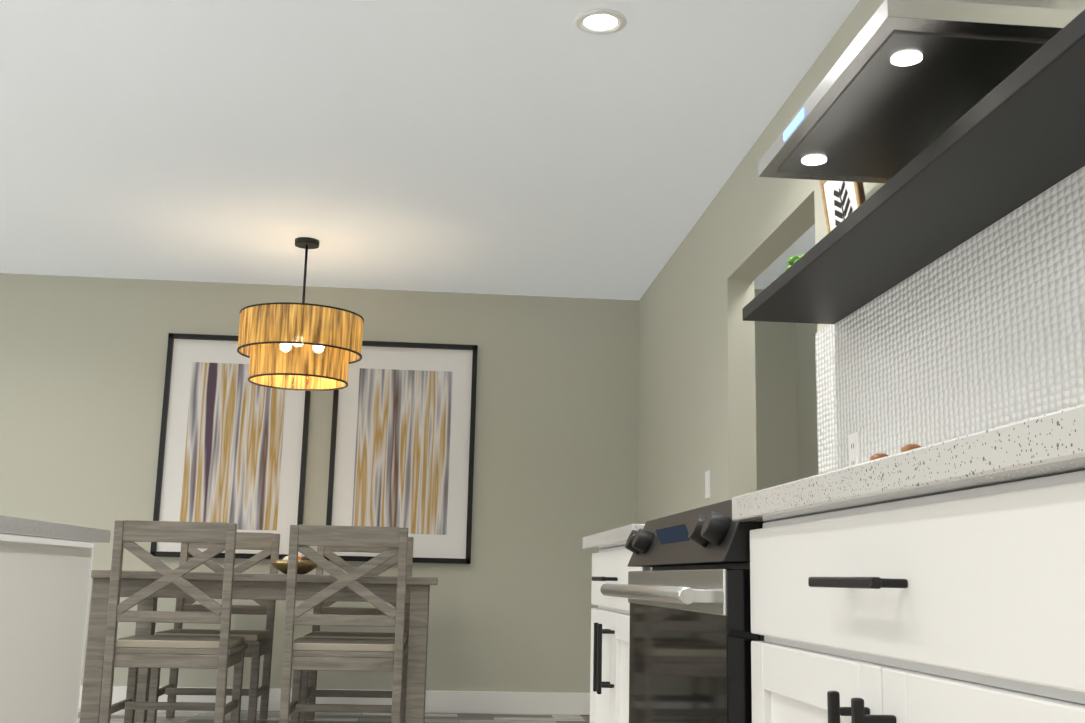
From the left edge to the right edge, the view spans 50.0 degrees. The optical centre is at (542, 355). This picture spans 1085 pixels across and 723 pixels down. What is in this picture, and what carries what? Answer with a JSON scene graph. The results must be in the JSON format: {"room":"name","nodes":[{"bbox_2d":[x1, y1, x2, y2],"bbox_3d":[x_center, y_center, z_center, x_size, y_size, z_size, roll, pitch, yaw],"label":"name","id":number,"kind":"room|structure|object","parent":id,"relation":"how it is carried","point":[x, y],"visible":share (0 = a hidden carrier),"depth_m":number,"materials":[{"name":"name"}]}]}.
{"room":"dining room","nodes":[
{"label":"dining room","id":0,"kind":"room"},
{"bbox_2d":[0,273,638,692],"bbox_3d":[-2.402,0.795,6.994,6.233,2.548,0.120,2,-11,-5],"label":"wall","id":1,"kind":"structure","parent":0,"point":[82,369],"depth_m":7.04,"materials":[{"name":"beige paint"}]},
{"bbox_2d":[150,333,310,558],"bbox_3d":[-1.858,0.540,7.011,0.870,1.340,0.035,2,-11,-5],"label":"framed artwork","id":2,"kind":"object","parent":1,"relation":"attached to","point":[233,444],"visible":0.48,"depth_m":7.01,"materials":[{"name":"black"}]},
{"bbox_2d":[79,686,589,714],"bbox_3d":[-2.467,1.968,6.696,6.083,0.130,0.016,2,-11,-5],"label":"baseboard","id":3,"kind":"structure","parent":1,"relation":"attached to","point":[495,702],"depth_m":6.82,"materials":[{"name":"white wood"}]},
{"bbox_2d":[324,341,477,563],"bbox_3d":[-0.852,0.578,7.095,0.870,1.340,0.035,2,-11,-5],"label":"framed artwork","id":4,"kind":"object","parent":1,"relation":"attached to","point":[402,437],"visible":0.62,"depth_m":7.10,"materials":[{"name":"black"}]},
{"bbox_2d":[0,0,858,299],"bbox_3d":[-1.570,-1.364,2.666,7.400,0.100,9.700,2,-11,-5],"label":"ceiling","id":5,"kind":"structure","parent":0,"point":[546,148],"depth_m":4.73,"materials":[{"name":"white paint"}]},
{"bbox_2d":[237,237,363,390],"bbox_3d":[-1.272,-0.237,6.178,0.646,0.776,0.646,2,-11,-5],"label":"drum pendant light","id":6,"kind":"object","parent":5,"relation":"hanging from","point":[303,346],"visible":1,"depth_m":5.91,"materials":[{"name":"yellow"}]},
{"bbox_2d":[574,8,626,34],"bbox_3d":[0.186,-1.065,3.721,0.168,0.010,0.168,2,-11,-5],"label":"recessed light","id":7,"kind":"object","parent":5,"relation":"in","point":[598,21],"visible":1,"depth_m":3.71,"materials":[{"name":"white plastic"}]},
{"bbox_2d":[580,715,589,722],"bbox_3d":[-1.628,1.217,2.171,7.400,0.060,9.700,2,-11,-5],"label":"floor","id":8,"kind":"structure","parent":0,"point":[586,718],"depth_m":6.81,"materials":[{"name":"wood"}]},
{"bbox_2d":[0,523,109,722],"bbox_3d":[-1.901,0.738,2.191,1.304,0.876,2.929,2,-11,-5],"label":"kitchen island","id":9,"kind":"object","parent":8,"relation":"on","point":[45,572],"depth_m":3.29,"materials":[{"name":"white painted wood"},{"name":"quartz stone"}]},
{"bbox_2d":[0,515,109,534],"bbox_3d":[-1.925,0.287,2.274,1.315,0.040,3.010,2,-11,-5],"label":"island countertop","id":10,"kind":"structure","parent":9,"relation":"on","point":[16,522],"depth_m":3.19,"materials":[{"name":"grey stone"}]},
{"bbox_2d":[77,709,586,722],"bbox_3d":[-2.539,1.783,5.404,5.770,0.004,2.600,2,-11,-5],"label":"tile floor","id":11,"kind":"structure","parent":8,"relation":"on","point":[185,716],"depth_m":6.54,"materials":[{"name":"grey tile"}]},
{"bbox_2d":[99,520,247,722],"bbox_3d":[-1.709,1.304,5.487,0.550,1.013,0.565,2,-11,-5],"label":"dining chair","id":12,"kind":"object","parent":11,"relation":"on","point":[223,651],"visible":1,"depth_m":5.28,"materials":[{"name":"grey wood"}]},
{"bbox_2d":[147,532,279,722],"bbox_3d":[-1.747,1.447,6.237,0.550,1.013,0.565,2,-11,-5],"label":"dining chair","id":13,"kind":"object","parent":11,"relation":"on","point":[259,642],"visible":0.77,"depth_m":6.39,"materials":[{"name":"grey wood"}]},
{"bbox_2d":[79,570,437,722],"bbox_3d":[-1.360,1.497,5.852,1.630,0.786,1.040,2,-11,-5],"label":"dining table","id":14,"kind":"object","parent":11,"relation":"on","point":[253,586],"visible":0.83,"depth_m":5.44,"materials":[{"name":"grey wood"}]},
{"bbox_2d":[270,551,317,573],"bbox_3d":[-1.269,1.056,5.985,0.270,0.132,0.270,2,-11,-5],"label":"fruit bowl","id":15,"kind":"object","parent":14,"relation":"on","point":[306,565],"visible":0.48,"depth_m":5.91,"materials":[{"name":"gold metal"}]},
{"bbox_2d":[279,525,407,722],"bbox_3d":[-0.927,1.334,5.552,0.550,1.013,0.565,2,-11,-5],"label":"dining chair","id":16,"kind":"object","parent":11,"relation":"on","point":[299,655],"visible":1,"depth_m":5.34,"materials":[{"name":"grey wood"}]},
{"bbox_2d":[299,537,413,722],"bbox_3d":[-0.996,1.476,6.301,0.550,1.013,0.565,2,-11,-5],"label":"dining chair","id":17,"kind":"object","parent":11,"relation":"on","point":[310,694],"visible":0.44,"depth_m":6.49,"materials":[{"name":"grey wood"}]},
{"bbox_2d":[583,524,651,722],"bbox_3d":[0.532,0.916,2.943,0.811,0.915,0.886,2,-11,-5],"label":"base cabinet","id":18,"kind":"object","parent":8,"relation":"on","point":[609,659],"visible":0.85,"depth_m":2.93,"materials":[{"name":"white wood"}]},
{"bbox_2d":[600,499,764,722],"bbox_3d":[0.580,0.743,2.077,0.856,0.931,0.874,2,-11,-5],"label":"range","id":19,"kind":"object","parent":8,"relation":"on","point":[692,636],"visible":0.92,"depth_m":1.89,"materials":[{"name":"silver metal"}]},
{"bbox_2d":[748,464,1084,722],"bbox_3d":[0.717,0.596,1.152,0.767,0.880,1.001,2,-11,-5],"label":"base cabinet","id":20,"kind":"object","parent":8,"relation":"on","point":[942,582],"depth_m":1.07,"materials":[{"name":"white wood"}]},
{"bbox_2d":[732,404,1084,521],"bbox_3d":[0.807,-0.044,0.237,0.792,0.036,3.052,2,-11,-5],"label":"countertop","id":21,"kind":"structure","parent":20,"relation":"on","point":[1056,439],"depth_m":1.00,"materials":[{"name":"white stone"}]},
{"bbox_2d":[870,453,888,460],"bbox_3d":[0.841,0.343,2.884,0.060,0.200,0.059,2,-11,-5],"label":"pepper mill","id":22,"kind":"object","parent":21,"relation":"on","point":[877,456],"visible":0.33,"depth_m":2.88,"materials":[{"name":"brown wood"}]},
{"bbox_2d":[901,444,921,451],"bbox_3d":[0.894,0.321,2.801,0.060,0.215,0.059,2,-11,-5],"label":"pepper mill","id":23,"kind":"object","parent":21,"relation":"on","point":[907,447],"visible":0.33,"depth_m":2.80,"materials":[{"name":"brown wood"}]},
{"bbox_2d":[1084,464,1084,523],"bbox_3d":[0.784,0.456,0.415,0.767,0.880,0.641,2,-11,-5],"label":"base cabinet","id":24,"kind":"object","parent":8,"relation":"on","point":[1084,464],"depth_m":0.81,"materials":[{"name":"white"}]},
{"bbox_2d":[638,0,884,523],"bbox_3d":[1.057,0.050,2.699,0.120,2.548,9.420,2,-11,-5],"label":"wall","id":25,"kind":"structure","parent":0,"point":[696,399],"depth_m":5.24,"materials":[{"name":"beige paint"}]},
{"bbox_2d":[705,470,709,498],"bbox_3d":[0.752,0.588,5.308,0.009,0.124,0.080,2,-11,-5],"label":"light switch","id":26,"kind":"object","parent":25,"relation":"attached to","point":[707,484],"visible":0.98,"depth_m":5.30,"materials":[{"name":"white plastic"}]},
{"bbox_2d":[742,9,1084,323],"bbox_3d":[0.984,-0.571,1.267,0.294,0.040,4.840,2,-11,-5],"label":"floating shelf","id":27,"kind":"object","parent":25,"relation":"attached to","point":[1013,141],"visible":1,"depth_m":2.40,"materials":[{"name":"black wood"}]},
{"bbox_2d":[785,254,803,270],"bbox_3d":[0.798,-0.240,3.521,0.120,0.147,0.113,2,-11,-5],"label":"potted plant","id":28,"kind":"object","parent":27,"relation":"on","point":[791,260],"visible":0.06,"depth_m":3.50,"materials":[{"name":"green plant"}]},
{"bbox_2d":[820,180,865,232],"bbox_3d":[0.881,-0.380,3.367,0.020,0.360,0.270,-5,-10,-6],"label":"framed picture","id":29,"kind":"object","parent":27,"relation":"on","point":[842,200],"visible":0.33,"depth_m":3.39,"materials":[{"name":"white paper"}]},
{"bbox_2d":[758,0,1084,182],"bbox_3d":[0.799,-0.882,2.469,0.486,0.811,0.810,2,-11,-5],"label":"range hood","id":30,"kind":"object","parent":25,"relation":"attached to","point":[902,84],"visible":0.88,"depth_m":2.22,"materials":[{"name":"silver metal"}]},
{"bbox_2d":[815,166,1084,473],"bbox_3d":[1.119,-0.201,1.307,0.008,0.687,5.033,2,-11,-5],"label":"backsplash","id":31,"kind":"structure","parent":25,"relation":"attached to","point":[984,329],"depth_m":2.71,"materials":[{"name":"tile"}]},
{"bbox_2d":[848,432,860,465],"bbox_3d":[0.914,0.290,3.417,0.008,0.124,0.080,2,-11,-5],"label":"outlet","id":32,"kind":"object","parent":31,"relation":"attached to","point":[854,447],"visible":0.77,"depth_m":3.41,"materials":[{"name":"white plastic"}]},
{"bbox_2d":[754,289,797,490],"bbox_3d":[1.113,0.851,6.875,0.750,2.548,0.120,2,-11,-5],"label":"wall","id":33,"kind":"structure","parent":0,"point":[786,410],"depth_m":6.95,"materials":[{"name":"beige paint"}]},
{"bbox_2d":[794,323,817,479],"bbox_3d":[1.755,0.470,4.808,0.120,2.548,4.420,2,-11,-5],"label":"wall","id":34,"kind":"structure","parent":0,"point":[805,397],"depth_m":6.80,"materials":[{"name":"beige paint"}]}
]}

